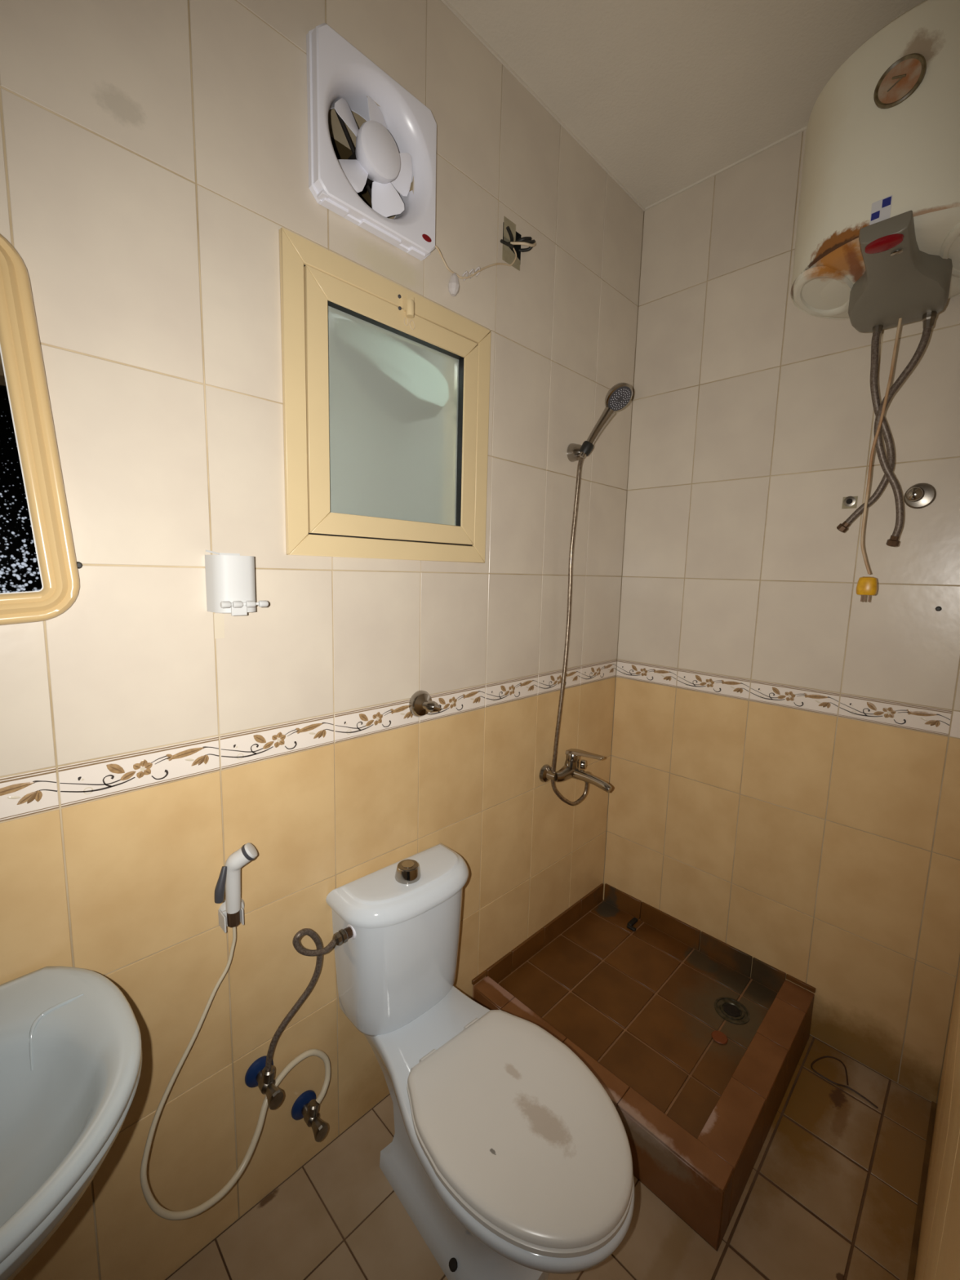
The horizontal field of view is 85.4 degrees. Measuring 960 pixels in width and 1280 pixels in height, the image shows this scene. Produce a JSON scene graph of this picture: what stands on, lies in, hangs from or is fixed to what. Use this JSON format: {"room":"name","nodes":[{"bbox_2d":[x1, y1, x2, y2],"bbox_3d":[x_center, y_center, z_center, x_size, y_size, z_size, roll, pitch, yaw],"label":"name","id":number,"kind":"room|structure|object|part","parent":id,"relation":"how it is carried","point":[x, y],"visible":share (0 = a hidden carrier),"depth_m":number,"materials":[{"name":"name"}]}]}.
{"room":"bathroom","nodes":[
{"label":"bathroom","id":0,"kind":"room"},
{"bbox_2d":[0,0,644,1279],"bbox_3d":[-0.311,-0.100,1.315,2.620,3.000,0.154,-6,11,-45],"label":"wall","id":1,"kind":"structure","parent":0,"point":[154,153],"depth_m":1.06,"materials":[{"name":"tile"}]},
{"bbox_2d":[0,234,79,625],"bbox_3d":[-0.806,-0.285,0.661,0.451,0.586,0.024,-6,11,-45],"label":"wall mirror","id":2,"kind":"object","parent":1,"relation":"attached to","point":[39,577],"visible":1,"depth_m":0.78,"materials":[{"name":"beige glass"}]},
{"bbox_2d":[0,353,42,593],"bbox_3d":[-0.809,-0.285,0.664,0.330,0.476,0.004,-12,15,-44],"label":"mirror glass","id":3,"kind":"object","parent":2,"relation":"attached to","point":[20,504],"depth_m":0.78,"materials":[{"name":"black mirror"}]},
{"bbox_2d":[0,965,142,1279],"bbox_3d":[-0.696,0.796,0.629,0.502,0.423,0.461,-6,11,-45],"label":"basin","id":4,"kind":"object","parent":1,"relation":"attached to","point":[71,1047],"visible":1,"depth_m":0.73,"materials":[{"name":"ceramic"}]},
{"bbox_2d":[76,561,82,568],"bbox_3d":[-0.657,-0.122,0.850,0.012,0.012,0.006,-6,11,-45],"label":"screw","id":5,"kind":"object","parent":1,"relation":"attached to","point":[79,564],"visible":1,"depth_m":0.85,"materials":[{"name":"black"}]},
{"bbox_2d":[217,897,244,933],"bbox_3d":[-0.511,0.569,1.082,0.053,0.052,0.040,-6,11,-45],"label":"holder","id":6,"kind":"object","parent":1,"relation":"attached to","point":[222,913],"visible":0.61,"depth_m":1.07,"materials":[{"name":"grey plastic"}]},
{"bbox_3d":[-0.519,0.567,1.091,0.052,0.052,0.016,-6,11,-45],"label":"plate","id":7,"kind":"part","parent":6,"relation":"part of","materials":[{"name":"grey plastic"}]},
{"bbox_2d":[204,549,268,638],"bbox_3d":[-0.466,-0.086,1.000,0.089,0.171,0.075,-6,11,-45],"label":"toothbrush holder","id":8,"kind":"object","parent":1,"relation":"attached to","point":[230,588],"visible":1,"depth_m":0.98,"materials":[{"name":"grey plastic"}]},
{"bbox_3d":[-0.497,-0.168,1.006,0.062,0.010,0.004,-6,11,-45],"label":"plate","id":9,"kind":"part","parent":8,"relation":"part of","materials":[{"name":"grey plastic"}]},
{"bbox_2d":[204,555,255,613],"bbox_3d":[-0.476,-0.108,1.000,0.078,0.107,0.056,-6,11,-45],"label":"cup","id":10,"kind":"object","parent":8,"relation":"on","point":[228,578],"depth_m":0.98,"materials":[{"name":"white plastic"}]},
{"bbox_2d":[244,1055,283,1110],"bbox_3d":[-0.470,0.981,1.150,0.064,0.071,0.094,-6,11,-45],"label":"angle valve","id":11,"kind":"object","parent":1,"relation":"attached to","point":[256,1075],"visible":0.92,"depth_m":1.14,"materials":[{"name":"silver metal"}]},
{"bbox_3d":[-0.451,0.992,1.133,0.034,0.044,0.040,-6,11,-45],"label":"knob","id":12,"kind":"part","parent":11,"relation":"part of","materials":[{"name":"silver metal"}]},
{"bbox_2d":[265,928,336,1071],"bbox_3d":[-0.394,0.786,1.151,0.154,0.340,0.056,-4,9,-36],"label":"supply hose","id":13,"kind":"object","parent":11,"relation":"attached to","point":[320,950],"visible":1,"depth_m":1.15,"materials":[{"name":"metal"}]},
{"bbox_2d":[291,1089,328,1142],"bbox_3d":[-0.401,1.142,1.245,0.064,0.071,0.094,-6,11,-45],"label":"angle valve","id":14,"kind":"object","parent":1,"relation":"attached to","point":[306,1107],"visible":1,"depth_m":1.24,"materials":[{"name":"silver metal"}]},
{"bbox_2d":[140,926,330,1220],"bbox_3d":[-0.492,0.855,1.097,0.062,0.550,0.411,7,10,38],"label":"hose","id":15,"kind":"object","parent":14,"relation":"attached to","point":[166,1214],"visible":0.97,"depth_m":1.04,"materials":[{"name":"white plastic"}]},
{"bbox_2d":[213,842,257,927],"bbox_3d":[-0.492,0.497,1.048,0.082,0.175,0.049,-3,9,-32],"label":"bidet sprayer","id":16,"kind":"object","parent":15,"relation":"attached to","point":[229,877],"visible":1,"depth_m":1.03,"materials":[{"name":"grey plastic"}]},
{"bbox_3d":[-0.382,1.153,1.228,0.034,0.044,0.040,-6,11,-45],"label":"knob","id":17,"kind":"part","parent":14,"relation":"part of","materials":[{"name":"silver metal"}]},
{"bbox_2d":[330,136,373,208],"bbox_3d":[-0.438,-1.086,1.340,0.260,0.260,0.278,-6,11,-45],"label":"duct","id":18,"kind":"object","parent":1,"relation":"attached to","point":[342,152],"visible":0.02,"depth_m":1.27,"materials":[{"name":"brown paint"}]},
{"bbox_2d":[306,22,436,261],"bbox_3d":[-0.242,-1.054,1.146,0.307,0.309,0.103,-6,11,-45],"label":"exhaust fan","id":19,"kind":"object","parent":1,"relation":"attached to","point":[397,142],"visible":1,"depth_m":1.11,"materials":[{"name":"white plastic"}]},
{"bbox_3d":[-0.277,-1.099,1.090,0.028,0.076,0.082,6,9,31],"label":"blade","id":20,"kind":"part","parent":19,"relation":"part of","materials":[{"name":"white plastic"}]},
{"bbox_3d":[-0.277,-0.995,1.109,0.081,0.078,0.025,-2,8,-27],"label":"blade","id":21,"kind":"part","parent":19,"relation":"part of","materials":[{"name":"white plastic"}]},
{"bbox_3d":[-0.261,-1.058,1.164,0.060,0.060,0.050,-6,11,-45],"label":"motor","id":22,"kind":"part","parent":19,"relation":"part of","materials":[{"name":"black"}]},
{"bbox_3d":[-0.224,-1.126,1.139,0.010,0.071,0.077,4,8,16],"label":"blade","id":23,"kind":"part","parent":19,"relation":"part of","materials":[{"name":"white plastic"}]},
{"bbox_3d":[-0.206,-0.992,1.173,0.076,0.077,0.018,-2,8,-23],"label":"blade","id":24,"kind":"part","parent":19,"relation":"part of","materials":[{"name":"white plastic"}]},
{"bbox_3d":[-0.185,-1.072,1.188,0.071,0.070,0.034,-6,11,-45],"label":"blade","id":25,"kind":"part","parent":19,"relation":"part of","materials":[{"name":"white plastic"}]},
{"bbox_2d":[435,244,516,296],"bbox_3d":[-0.013,-0.982,1.358,0.031,0.210,0.314,8,10,41],"label":"cable","id":26,"kind":"object","parent":19,"relation":"attached to","point":[453,285],"visible":1,"depth_m":1.31,"materials":[{"name":"white plastic"}]},
{"bbox_3d":[-0.008,-1.005,1.351,0.020,0.162,0.314,8,10,41],"label":"cord","id":27,"kind":"part","parent":26,"relation":"part of","materials":[{"name":"white plastic"}]},
{"bbox_2d":[279,226,490,563],"bbox_3d":[-0.191,-0.512,1.260,0.587,0.628,0.066,-6,11,-45],"label":"window","id":28,"kind":"structure","parent":1,"relation":"in","point":[386,387],"depth_m":1.22,"materials":[{"name":"beige"}]},
{"bbox_3d":[-0.202,-0.514,1.270,0.400,0.440,0.004,-6,11,-45],"label":"glass pane","id":29,"kind":"part","parent":28,"relation":"part of","materials":[{"name":"grey glass"}]},
{"bbox_2d":[408,690,440,716],"bbox_3d":[-0.143,0.173,1.378,0.072,0.072,0.059,-6,11,-45],"label":"valve","id":30,"kind":"object","parent":1,"relation":"attached to","point":[420,703],"visible":1,"depth_m":1.37,"materials":[{"name":"silver metal"}]},
{"bbox_2d":[429,702,440,712],"bbox_3d":[-0.121,0.176,1.379,0.030,0.028,0.029,-6,11,-45],"label":"outlet","id":31,"kind":"object","parent":30,"relation":"attached to","point":[433,707],"depth_m":1.37,"materials":[{"name":"silver metal"}]},
{"bbox_2d":[500,215,536,271],"bbox_3d":[0.085,-1.107,1.453,0.132,0.111,0.099,-6,11,-45],"label":"junction box","id":32,"kind":"object","parent":1,"relation":"attached to","point":[511,239],"visible":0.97,"depth_m":1.45,"materials":[{"name":"black"}]},
{"bbox_2d":[538,748,612,792],"bbox_3d":[0.360,0.459,1.815,0.214,0.146,0.222,-6,11,-45],"label":"shower mixer","id":33,"kind":"object","parent":1,"relation":"attached to","point":[572,768],"visible":0.98,"depth_m":1.81,"materials":[{"name":"silver metal"}]},
{"bbox_2d":[551,457,588,805],"bbox_3d":[0.339,0.000,1.798,0.174,1.210,0.041,-2,8,-24],"label":"shower hose","id":34,"kind":"object","parent":33,"relation":"attached to","point":[557,793],"visible":0.94,"depth_m":1.79,"materials":[{"name":"silver metal"}]},
{"bbox_3d":[0.367,0.441,1.844,0.018,0.034,0.034,4,8,18],"label":"diverter knob","id":35,"kind":"part","parent":33,"relation":"part of","materials":[{"name":"silver metal"}]},
{"bbox_3d":[0.365,0.399,1.804,0.039,0.024,0.140,-6,11,-45],"label":"lever","id":36,"kind":"part","parent":33,"relation":"part of","materials":[{"name":"silver metal"}]},
{"bbox_3d":[0.385,0.483,1.793,0.040,0.046,0.152,-6,11,-45],"label":"spout","id":37,"kind":"part","parent":33,"relation":"part of","materials":[{"name":"silver metal"}]},
{"bbox_2d":[567,440,593,462],"bbox_3d":[0.339,-0.626,1.722,0.060,0.060,0.086,-6,11,-45],"label":"holder","id":38,"kind":"object","parent":1,"relation":"attached to","point":[574,450],"visible":0.84,"depth_m":1.72,"materials":[{"name":"silver metal"}]},
{"bbox_2d":[578,382,632,458],"bbox_3d":[0.408,-0.702,1.670,0.158,0.224,0.078,1,8,-5],"label":"shower","id":39,"kind":"object","parent":38,"relation":"attached to","point":[620,395],"visible":1,"depth_m":1.67,"materials":[{"name":"silver metal"}]},
{"bbox_3d":[0.381,-0.674,1.695,0.108,0.160,0.038,3,8,10],"label":"handle","id":40,"kind":"part","parent":39,"relation":"part of","materials":[{"name":"silver metal"}]},
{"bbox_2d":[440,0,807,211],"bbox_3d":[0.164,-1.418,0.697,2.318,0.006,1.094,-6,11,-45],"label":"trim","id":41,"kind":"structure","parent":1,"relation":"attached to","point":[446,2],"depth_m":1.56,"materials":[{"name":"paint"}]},
{"bbox_2d":[164,1035,936,1279],"bbox_3d":[0.084,1.416,1.077,2.620,0.122,1.374,-6,11,-45],"label":"floor","id":42,"kind":"structure","parent":0,"point":[831,1191],"depth_m":1.22,"materials":[{"name":"tile"}]},
{"bbox_2d":[325,843,635,1279],"bbox_3d":[-0.005,0.961,1.156,0.398,0.756,0.744,-6,11,-45],"label":"toilet","id":43,"kind":"object","parent":42,"relation":"on","point":[508,1156],"visible":1,"depth_m":1.10,"materials":[{"name":"white ceramic"}]},
{"bbox_3d":[-0.180,0.613,1.318,0.365,0.049,0.194,-6,11,-45],"label":"tank lid","id":44,"kind":"part","parent":43,"relation":"part of","materials":[{"name":"white ceramic"}]},
{"bbox_3d":[-0.188,0.788,1.346,0.333,0.306,0.177,-6,11,-45],"label":"tank","id":45,"kind":"part","parent":43,"relation":"part of","materials":[{"name":"white ceramic"}]},
{"bbox_3d":[-0.005,1.152,1.163,0.380,0.374,0.713,-6,11,-45],"label":"bowl","id":46,"kind":"part","parent":43,"relation":"part of","materials":[{"name":"white ceramic"}]},
{"bbox_3d":[0.086,0.953,1.051,0.372,0.022,0.456,-6,11,-45],"label":"lid","id":47,"kind":"part","parent":43,"relation":"part of","materials":[{"name":"white plastic"}]},
{"bbox_2d":[471,883,815,1249],"bbox_3d":[0.529,1.198,1.694,0.790,0.171,0.790,-6,11,-45],"label":"shower tray","id":48,"kind":"object","parent":42,"relation":"on","point":[641,1008],"visible":0.94,"depth_m":1.60,"materials":[{"name":"tile"}]},
{"bbox_2d":[626,917,637,931],"bbox_3d":[0.615,1.133,2.072,0.068,0.012,0.040,-6,11,-45],"label":"debris","id":49,"kind":"object","parent":48,"relation":"on","point":[634,920],"visible":1,"depth_m":2.07,"materials":[{"name":"black"}]},
{"bbox_2d":[711,1030,728,1044],"bbox_3d":[0.727,1.205,1.577,0.046,0.004,0.046,-6,11,-45],"label":"disc","id":50,"kind":"object","parent":48,"relation":"on","point":[720,1037],"visible":1,"depth_m":1.57,"materials":[{"name":"brown"}]},
{"bbox_2d":[810,1055,878,1108],"bbox_3d":[1.088,1.300,1.548,0.072,0.033,0.168,-6,11,-45],"label":"wire loop","id":51,"kind":"object","parent":42,"relation":"on","point":[826,1056],"visible":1,"depth_m":1.55,"materials":[{"name":"brown"}]},
{"bbox_2d":[447,0,925,208],"bbox_3d":[0.168,-1.469,0.687,2.320,0.098,1.104,-6,11,-45],"label":"ceiling","id":52,"kind":"structure","parent":0,"point":[667,95],"depth_m":1.36,"materials":[{"name":"paint"}]},
{"bbox_2d":[602,129,959,1104],"bbox_3d":[1.048,-0.116,1.702,0.154,3.000,1.224,-6,11,-45],"label":"wall","id":53,"kind":"structure","parent":0,"point":[784,776],"depth_m":1.66,"materials":[{"name":"tile"}]},
{"bbox_2d":[841,496,857,508],"bbox_3d":[1.084,-0.404,1.524,0.005,0.035,0.036,-6,11,-45],"label":"pipe fitting","id":54,"kind":"object","parent":53,"relation":"attached to","point":[850,502],"visible":1,"depth_m":1.52,"materials":[{"name":"silver metal"}]},
{"bbox_2d":[790,0,959,333],"bbox_3d":[0.998,-1.012,1.196,0.476,0.553,0.466,-6,11,-45],"label":"water heater","id":55,"kind":"object","parent":53,"relation":"attached to","point":[877,242],"visible":1,"depth_m":1.08,"materials":[{"name":"white metal"}]},
{"bbox_2d":[836,331,894,533],"bbox_3d":[1.027,-0.532,1.358,0.092,0.488,0.113,3,8,14],"label":"hose","id":56,"kind":"object","parent":55,"relation":"attached to","point":[842,527],"visible":0.85,"depth_m":1.31,"materials":[{"name":"metal"}]},
{"bbox_2d":[856,317,902,601],"bbox_3d":[1.006,-0.439,1.308,0.069,0.686,0.048,-6,11,-45],"label":"power cord","id":57,"kind":"object","parent":55,"relation":"hanging from","point":[866,585],"visible":1,"depth_m":1.34,"materials":[{"name":"brown plastic"}]},
{"bbox_2d":[864,233,903,253],"bbox_3d":[0.832,-0.814,1.071,0.034,0.015,0.065,-6,11,-45],"label":"lamp","id":58,"kind":"object","parent":55,"relation":"attached to","point":[874,243],"depth_m":1.07,"materials":[{"name":"red plastic"}]},
{"bbox_2d":[889,248,903,255],"bbox_3d":[0.868,-0.807,1.083,0.012,0.005,0.022,-6,11,-45],"label":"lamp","id":59,"kind":"object","parent":55,"relation":"attached to","point":[892,251],"depth_m":1.08,"materials":[{"name":"plastic"}]},
{"bbox_2d":[874,325,932,546],"bbox_3d":[1.040,-0.495,1.299,0.081,0.515,0.088,-6,11,-45],"label":"hose","id":60,"kind":"object","parent":55,"relation":"hanging from","point":[893,541],"visible":0.96,"depth_m":1.30,"materials":[{"name":"metal"}]},
{"bbox_2d":[903,483,936,508],"bbox_3d":[1.183,-0.390,1.400,0.042,0.068,0.068,-6,11,-45],"label":"outlet","id":61,"kind":"object","parent":53,"relation":"attached to","point":[919,495],"visible":1,"depth_m":1.40,"materials":[{"name":"silver metal"}]},
{"bbox_2d":[935,606,942,611],"bbox_3d":[1.237,-0.084,1.403,0.006,0.013,0.014,-6,11,-45],"label":"screw","id":62,"kind":"object","parent":53,"relation":"attached to","point":[937,608],"visible":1,"depth_m":1.40,"materials":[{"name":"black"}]},
{"bbox_2d":[914,961,959,1279],"bbox_3d":[0.511,0.042,0.395,2.470,3.000,0.124,-6,11,-45],"label":"door","id":63,"kind":"structure","parent":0,"point":[938,1258],"depth_m":0.70,"materials":[{"name":"tile"}]},
{"bbox_2d":[906,1101,936,1279],"bbox_3d":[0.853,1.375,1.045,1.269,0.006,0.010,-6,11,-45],"label":"baseboard","id":64,"kind":"structure","parent":63,"relation":"attached to","point":[912,1266],"depth_m":1.26,"materials":[{"name":"tile"}]}
]}

